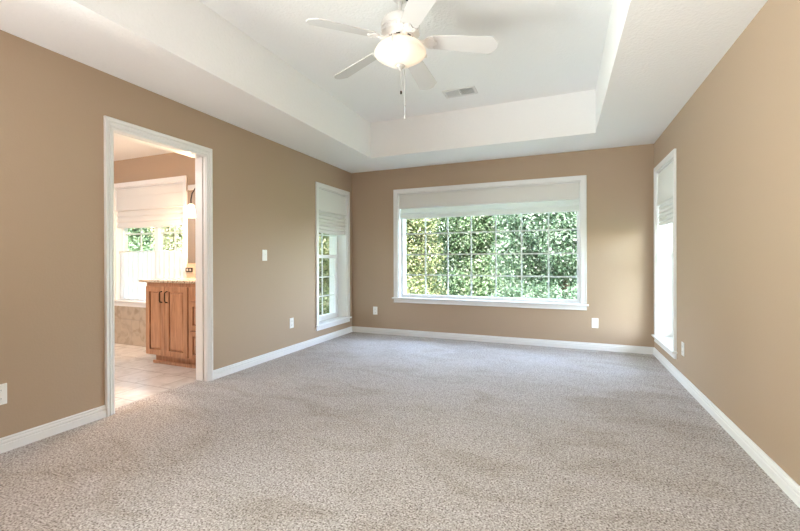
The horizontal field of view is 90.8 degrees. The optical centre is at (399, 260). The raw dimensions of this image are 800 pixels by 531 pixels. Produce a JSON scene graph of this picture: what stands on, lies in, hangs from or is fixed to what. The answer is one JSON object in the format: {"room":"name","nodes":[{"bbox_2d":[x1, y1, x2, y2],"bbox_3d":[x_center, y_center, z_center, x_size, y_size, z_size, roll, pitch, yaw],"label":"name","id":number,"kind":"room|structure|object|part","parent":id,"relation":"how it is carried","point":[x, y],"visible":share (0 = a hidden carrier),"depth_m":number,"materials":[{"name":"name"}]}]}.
{"room":"empty bedroom","nodes":[
{"label":"empty bedroom","id":0,"kind":"room"},
{"bbox_2d":[114,136,172,160],"bbox_3d":[-3.592,-1.612,3.659,3.180,0.560,2.850,0,0,22],"label":"ceiling","id":1,"kind":"structure","parent":0,"point":[124,149],"depth_m":4.79,"materials":[{"name":"white paint"}]},
{"bbox_2d":[114,152,194,346],"bbox_3d":[-3.019,-0.394,5.048,3.180,3.004,0.172,0,0,22],"label":"wall","id":2,"kind":"structure","parent":0,"point":[173,164],"depth_m":5.10,"materials":[{"name":"beige paint"}]},
{"bbox_2d":[114,175,186,307],"bbox_3d":[-3.200,-0.213,5.123,1.444,1.632,0.232,0,0,22],"label":"window","id":3,"kind":"structure","parent":2,"relation":"in","point":[120,234],"depth_m":5.14,"materials":[{"name":"white paint"}]},
{"bbox_3d":[-3.188,-0.221,5.154,1.264,1.500,0.065,0,0,22],"label":"frame","id":4,"kind":"part","parent":3,"relation":"part of","materials":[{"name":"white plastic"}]},
{"bbox_2d":[116,183,182,227],"bbox_3d":[-3.222,-0.690,5.072,1.256,0.532,0.049,0,0,22],"label":"blind","id":5,"kind":"object","parent":3,"relation":"attached to","point":[157,205],"visible":0.98,"depth_m":5.05,"materials":[{"name":"white fabric"}]},
{"bbox_3d":[-3.227,-0.798,5.062,1.256,0.288,0.027,0,0,22],"label":"panel","id":6,"kind":"part","parent":5,"relation":"part of","materials":[{"name":"white fabric"}]},
{"bbox_2d":[119,250,182,299],"bbox_3d":[-3.210,0.198,5.097,1.262,0.645,0.018,0,0,22],"label":"cafe curtain","id":7,"kind":"object","parent":3,"relation":"hanging from","point":[135,266],"visible":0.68,"depth_m":5.14,"materials":[{"name":"white fabric"}]},
{"bbox_3d":[-3.211,-0.118,5.096,1.262,0.014,0.014,0,0,22],"label":"curtain rod","id":8,"kind":"part","parent":7,"relation":"part of","materials":[{"name":"white paint"}]},
{"bbox_2d":[126,226,182,250],"bbox_3d":[-3.185,-0.221,5.161,1.208,1.420,0.012,0,0,22],"label":"grille","id":9,"kind":"object","parent":3,"relation":"attached to","point":[160,229],"depth_m":5.13,"materials":[{"name":"white plastic"}]},
{"bbox_2d":[185,184,194,217],"bbox_3d":[-2.118,-0.705,4.480,1.000,0.406,0.217,0,0,22],"label":"vanity light","id":10,"kind":"object","parent":2,"relation":"attached to","point":[190,213],"visible":0.27,"depth_m":4.53,"materials":[{"name":"white glass"}]},
{"bbox_3d":[-2.413,-0.577,4.556,0.135,0.152,0.135,0,0,22],"label":"lamp shade","id":11,"kind":"part","parent":10,"relation":"part of","materials":[{"name":"beige glass"}]},
{"bbox_3d":[-2.083,-0.878,4.566,1.000,0.060,0.030,0,0,22],"label":"plate","id":12,"kind":"part","parent":10,"relation":"part of","materials":[{"name":"white ceramic"}]},
{"bbox_2d":[187,191,194,262],"bbox_3d":[-2.079,-0.403,4.578,1.073,0.860,0.008,0,0,22],"label":"vanity mirror","id":13,"kind":"object","parent":2,"relation":"attached to","point":[190,221],"visible":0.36,"depth_m":4.75,"materials":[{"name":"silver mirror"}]},
{"bbox_2d":[187,264,195,277],"bbox_3d":[-2.078,0.120,4.571,1.074,0.166,0.022,0,0,22],"label":"backsplash","id":14,"kind":"structure","parent":2,"relation":"attached to","point":[189,274],"depth_m":4.73,"materials":[{"name":"beige stone"}]},
{"bbox_2d":[0,30,351,437],"bbox_3d":[-2.014,-0.396,3.379,0.300,3.000,5.963,0,0,22],"label":"wall","id":15,"kind":"structure","parent":0,"point":[53,105],"depth_m":2.68,"materials":[{"name":"beige paint"}]},
{"bbox_2d":[0,383,6,404],"bbox_3d":[-2.302,0.772,2.266,0.009,0.120,0.072,0,0,22],"label":"wall outlet","id":16,"kind":"object","parent":15,"relation":"attached to","point":[3,387],"visible":1,"depth_m":2.28,"materials":[{"name":"white plastic"}]},
{"bbox_2d":[104,115,212,416],"bbox_3d":[-1.975,0.040,3.241,0.172,2.130,0.921,0,0,22],"label":"door frame","id":17,"kind":"structure","parent":15,"relation":"in","point":[113,127],"depth_m":3.47,"materials":[{"name":"white paint"}]},
{"bbox_3d":[-2.043,0.040,3.269,0.024,2.130,0.921,0,0,22],"label":"casing","id":18,"kind":"part","parent":17,"relation":"part of","materials":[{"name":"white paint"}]},
{"bbox_2d":[0,326,351,453],"bbox_3d":[-1.826,1.062,3.414,0.015,0.084,5.763,0,0,22],"label":"baseboard","id":19,"kind":"structure","parent":15,"relation":"attached to","point":[25,437],"depth_m":2.69,"materials":[{"name":"white paint"}]},
{"bbox_2d":[262,250,266,260],"bbox_3d":[-1.467,-0.057,4.292,0.018,0.120,0.072,0,0,22],"label":"light switch","id":20,"kind":"object","parent":15,"relation":"attached to","point":[264,252],"visible":1,"depth_m":4.29,"materials":[{"name":"white plastic"}]},
{"bbox_2d":[290,318,293,327],"bbox_3d":[-1.294,0.747,4.720,0.009,0.120,0.072,0,0,22],"label":"wall outlet","id":21,"kind":"object","parent":15,"relation":"attached to","point":[291,319],"visible":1,"depth_m":4.72,"materials":[{"name":"white plastic"}]},
{"bbox_2d":[315,182,351,330],"bbox_3d":[-1.078,-0.055,5.642,0.372,1.962,0.916,0,0,22],"label":"window","id":22,"kind":"structure","parent":15,"relation":"in","point":[339,245],"depth_m":5.94,"materials":[{"name":"white paint"}]},
{"bbox_2d":[319,233,334,314],"bbox_3d":[-1.116,-0.078,5.658,0.012,1.720,0.680,0,0,22],"label":"grille","id":23,"kind":"object","parent":22,"relation":"attached to","point":[321,256],"depth_m":5.85,"materials":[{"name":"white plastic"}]},
{"bbox_3d":[-1.115,-0.063,5.657,0.072,1.830,0.736,0,0,22],"label":"frame","id":24,"kind":"part","parent":22,"relation":"part of","materials":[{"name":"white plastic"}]},
{"bbox_2d":[319,189,345,234],"bbox_3d":[-0.965,-0.665,5.594,0.049,0.598,0.728,0,0,22],"label":"blind","id":25,"kind":"object","parent":22,"relation":"attached to","point":[332,206],"visible":0.92,"depth_m":5.57,"materials":[{"name":"white fabric"}]},
{"bbox_3d":[-0.955,-0.806,5.589,0.027,0.288,0.728,0,0,22],"label":"panel","id":26,"kind":"part","parent":25,"relation":"part of","materials":[{"name":"white fabric"}]},
{"bbox_2d":[0,0,767,172],"bbox_3d":[0.001,-1.620,2.655,3.982,0.560,5.763,0,0,22],"label":"ceiling","id":27,"kind":"structure","parent":0,"point":[561,76],"depth_m":3.22,"materials":[{"name":"white paint"}]},
{"bbox_2d":[306,0,497,118],"bbox_3d":[0.024,-1.373,2.682,1.228,0.854,1.172,0,0,22],"label":"ceiling fan","id":28,"kind":"object","parent":27,"relation":"hanging from","point":[400,47],"visible":1,"depth_m":2.56,"materials":[{"name":"white plastic"}]},
{"bbox_3d":[-0.353,-1.425,2.414,0.449,0.006,0.144,-7,19,-31],"label":"blade","id":29,"kind":"part","parent":28,"relation":"part of","materials":[{"name":"grey wood"}]},
{"bbox_3d":[-0.315,-1.426,2.903,0.449,0.006,0.144,-8,10,40],"label":"blade","id":30,"kind":"part","parent":28,"relation":"part of","materials":[{"name":"grey wood"}]},
{"bbox_3d":[0.003,-1.370,2.632,0.345,0.151,0.345,0,0,22],"label":"lamp shade","id":31,"kind":"part","parent":28,"relation":"part of","materials":[{"name":"white glass"}]},
{"bbox_3d":[0.032,-1.117,2.634,0.005,0.318,0.004,0,0,37],"label":"pull chain","id":32,"kind":"part","parent":28,"relation":"part of","materials":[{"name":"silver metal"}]},
{"bbox_3d":[0.100,-1.426,2.227,0.144,0.006,0.449,15,2,-15],"label":"blade","id":33,"kind":"part","parent":28,"relation":"part of","materials":[{"name":"grey wood"}]},
{"bbox_3d":[0.162,-1.427,3.018,0.144,0.006,0.449,-16,-12,20],"label":"blade","id":34,"kind":"part","parent":28,"relation":"part of","materials":[{"name":"grey wood"}]},
{"bbox_3d":[0.418,-1.427,2.600,0.449,0.006,0.144,6,-14,4],"label":"blade","id":35,"kind":"part","parent":28,"relation":"part of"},
{"bbox_2d":[442,86,477,98],"bbox_3d":[0.642,-1.800,4.226,0.350,0.011,0.200,0,0,22],"label":"ceiling vent","id":36,"kind":"object","parent":27,"relation":"in","point":[470,90],"visible":1,"depth_m":4.22,"materials":[{"name":"white metal"}]},
{"bbox_2d":[0,332,799,530],"bbox_3d":[-1.519,1.163,3.289,7.286,0.120,5.763,0,0,22],"label":"floor","id":37,"kind":"structure","parent":0,"point":[352,431],"depth_m":2.27,"materials":[{"name":"carpet"}]},
{"bbox_2d":[146,282,195,368],"bbox_3d":[-2.160,0.669,4.276,1.004,0.876,0.608,0,0,22],"label":"vanity cabinet","id":38,"kind":"object","parent":37,"relation":"on","point":[170,307],"visible":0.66,"depth_m":4.08,"materials":[{"name":"brown wood"}]},
{"bbox_3d":[-2.578,0.632,4.168,0.286,0.720,0.020,0,0,22],"label":"cabinet door","id":39,"kind":"part","parent":38,"relation":"part of","materials":[{"name":"brown wood"}]},
{"bbox_2d":[139,264,195,283],"bbox_3d":[-2.191,0.134,4.308,1.083,0.192,0.595,0,0,22],"label":"countertop","id":40,"kind":"structure","parent":38,"relation":"on","point":[191,276],"depth_m":4.25,"materials":[{"name":"stone"}]},
{"bbox_2d":[185,268,192,271],"bbox_3d":[-2.538,0.111,4.744,0.116,0.052,0.008,0,0,22],"label":"wall outlet","id":41,"kind":"object","parent":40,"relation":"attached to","point":[186,269],"visible":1,"depth_m":4.74,"materials":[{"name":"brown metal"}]},
{"bbox_3d":[-2.221,1.090,4.100,0.984,0.034,0.018,0,0,22],"label":"molding","id":42,"kind":"part","parent":38,"relation":"part of","materials":[{"name":"brown wood"}]},
{"bbox_3d":[-2.292,0.632,4.050,0.320,0.720,0.020,0,0,22],"label":"cabinet door","id":43,"kind":"part","parent":38,"relation":"part of","materials":[{"name":"brown wood"}]},
{"bbox_3d":[-1.964,0.851,3.916,0.343,0.280,0.020,0,0,22],"label":"drawer","id":44,"kind":"part","parent":38,"relation":"part of","materials":[{"name":"brown wood"}]},
{"bbox_3d":[-1.965,0.558,3.916,0.343,0.286,0.020,0,0,22],"label":"drawer","id":45,"kind":"part","parent":38,"relation":"part of","materials":[{"name":"brown wood"}]},
{"bbox_3d":[-1.966,0.338,3.915,0.343,0.134,0.020,0,0,22],"label":"drawer","id":46,"kind":"part","parent":38,"relation":"part of","materials":[{"name":"brown wood"}]},
{"bbox_2d":[352,144,653,346],"bbox_3d":[1.156,-0.409,5.462,4.582,3.000,0.300,0,0,22],"label":"wall","id":47,"kind":"structure","parent":0,"point":[620,180],"depth_m":4.98,"materials":[{"name":"beige paint"}]},
{"bbox_2d":[373,307,376,314],"bbox_3d":[-0.372,0.752,5.926,0.072,0.120,0.009,0,0,22],"label":"wall outlet","id":48,"kind":"object","parent":47,"relation":"attached to","point":[374,308],"visible":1,"depth_m":5.92,"materials":[{"name":"white plastic"}]},
{"bbox_2d":[392,175,588,309],"bbox_3d":[1.154,-0.215,5.457,2.608,1.654,0.372,0,0,22],"label":"window","id":49,"kind":"structure","parent":47,"relation":"in","point":[399,225],"depth_m":5.31,"materials":[{"name":"white paint"}]},
{"bbox_2d":[399,182,578,218],"bbox_3d":[1.110,-0.789,5.352,2.408,0.361,0.072,0,0,22],"label":"blind","id":50,"kind":"object","parent":49,"relation":"attached to","point":[560,197],"visible":1,"depth_m":5.29,"materials":[{"name":"white fabric"}]},
{"bbox_2d":[404,213,576,298],"bbox_3d":[1.151,-0.223,5.449,2.360,1.442,0.012,0,0,22],"label":"grille","id":51,"kind":"object","parent":49,"relation":"attached to","point":[405,295],"depth_m":5.47,"materials":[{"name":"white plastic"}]},
{"bbox_3d":[1.149,-0.223,5.444,2.416,1.522,0.060,0,0,22],"label":"frame","id":52,"kind":"part","parent":49,"relation":"part of","materials":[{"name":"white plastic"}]},
{"bbox_2d":[352,326,653,354],"bbox_3d":[1.100,1.049,5.319,3.982,0.084,0.015,0,0,22],"label":"baseboard","id":53,"kind":"structure","parent":47,"relation":"attached to","point":[469,337],"depth_m":5.16,"materials":[{"name":"white paint"}]},
{"bbox_2d":[592,318,597,327],"bbox_3d":[2.373,0.760,4.800,0.072,0.120,0.009,0,0,22],"label":"wall outlet","id":54,"kind":"object","parent":47,"relation":"attached to","point":[594,320],"visible":1,"depth_m":4.80,"materials":[{"name":"white plastic"}]},
{"bbox_2d":[654,0,799,485],"bbox_3d":[1.947,-0.404,1.752,0.300,3.000,5.963,0,0,22],"label":"wall","id":55,"kind":"structure","parent":0,"point":[736,139],"depth_m":2.28,"materials":[{"name":"beige paint"}]},
{"bbox_2d":[651,148,676,358],"bbox_3d":[2.872,-0.064,4.020,0.372,1.962,0.916,0,0,22],"label":"window","id":56,"kind":"structure","parent":55,"relation":"in","point":[665,236],"depth_m":4.38,"materials":[{"name":"white paint"}]},
{"bbox_2d":[657,161,672,225],"bbox_3d":[2.756,-0.672,4.066,0.049,0.598,0.728,0,0,22],"label":"blind","id":57,"kind":"object","parent":56,"relation":"attached to","point":[665,177],"visible":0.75,"depth_m":4.08,"materials":[{"name":"white fabric"}]},
{"bbox_3d":[2.745,-0.784,4.070,0.027,0.348,0.728,0,0,22],"label":"panel","id":58,"kind":"part","parent":57,"relation":"part of","materials":[{"name":"white fabric"}]},
{"bbox_2d":[681,341,683,355],"bbox_3d":[2.491,0.779,3.477,0.009,0.120,0.072,0,0,22],"label":"wall outlet","id":59,"kind":"object","parent":55,"relation":"attached to","point":[682,343],"visible":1,"depth_m":3.48,"materials":[{"name":"white plastic"}]},
{"bbox_2d":[653,347,799,507],"bbox_3d":[1.843,1.054,1.907,0.015,0.084,5.763,0,0,22],"label":"baseboard","id":60,"kind":"structure","parent":55,"relation":"attached to","point":[777,474],"depth_m":2.31,"materials":[{"name":"white paint"}]},
{"label":"outside","id":61,"kind":"structure","parent":0,"visible":0},
{"bbox_2d":[407,274,576,297],"bbox_3d":[4.877,1.614,25.029,70.000,0.250,70.000,0,0,22],"label":"ground","id":62,"kind":"structure","parent":61,"point":[455,274],"depth_m":21.00,"materials":[{"name":"green"}]},
{"bbox_2d":[128,228,166,250],"bbox_3d":[-9.821,-0.916,13.914,3.881,5.049,2.542,0,0,22],"label":"leafy tree","id":63,"kind":"object","parent":62,"relation":"on","point":[133,240],"visible":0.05,"depth_m":13.30,"materials":[{"name":"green plant"}]},
{"bbox_2d":[147,225,182,250],"bbox_3d":[-6.607,-0.984,12.624,3.344,5.170,2.402,0,0,22],"label":"leafy tree","id":64,"kind":"object","parent":62,"relation":"on","point":[168,244],"visible":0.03,"depth_m":12.40,"materials":[{"name":"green plant"}]},
{"bbox_2d":[319,233,329,314],"bbox_3d":[-1.911,-0.729,9.353,2.868,4.647,2.167,0,0,22],"label":"leafy tree","id":65,"kind":"object","parent":62,"relation":"on","point":[326,308],"visible":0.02,"depth_m":8.84,"materials":[{"name":"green plant"}]},
{"bbox_2d":[406,218,446,294],"bbox_3d":[-0.280,-1.012,11.079,3.139,5.197,2.306,0,0,22],"label":"leafy tree","id":66,"kind":"object","parent":62,"relation":"on","point":[412,261],"visible":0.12,"depth_m":10.77,"materials":[{"name":"plant"}]},
{"bbox_2d":[406,215,561,297],"bbox_3d":[2.332,-1.093,12.526,5.548,5.337,2.839,0,0,22],"label":"leafy tree","id":67,"kind":"object","parent":62,"relation":"on","point":[459,243],"visible":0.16,"depth_m":12.20,"materials":[{"name":"green plant"}]},
{"bbox_2d":[485,212,576,298],"bbox_3d":[3.719,-0.970,8.932,3.704,5.098,2.688,0,0,22],"label":"leafy tree","id":68,"kind":"object","parent":62,"relation":"on","point":[562,241],"visible":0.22,"depth_m":8.80,"materials":[{"name":"green plant"}]}
]}

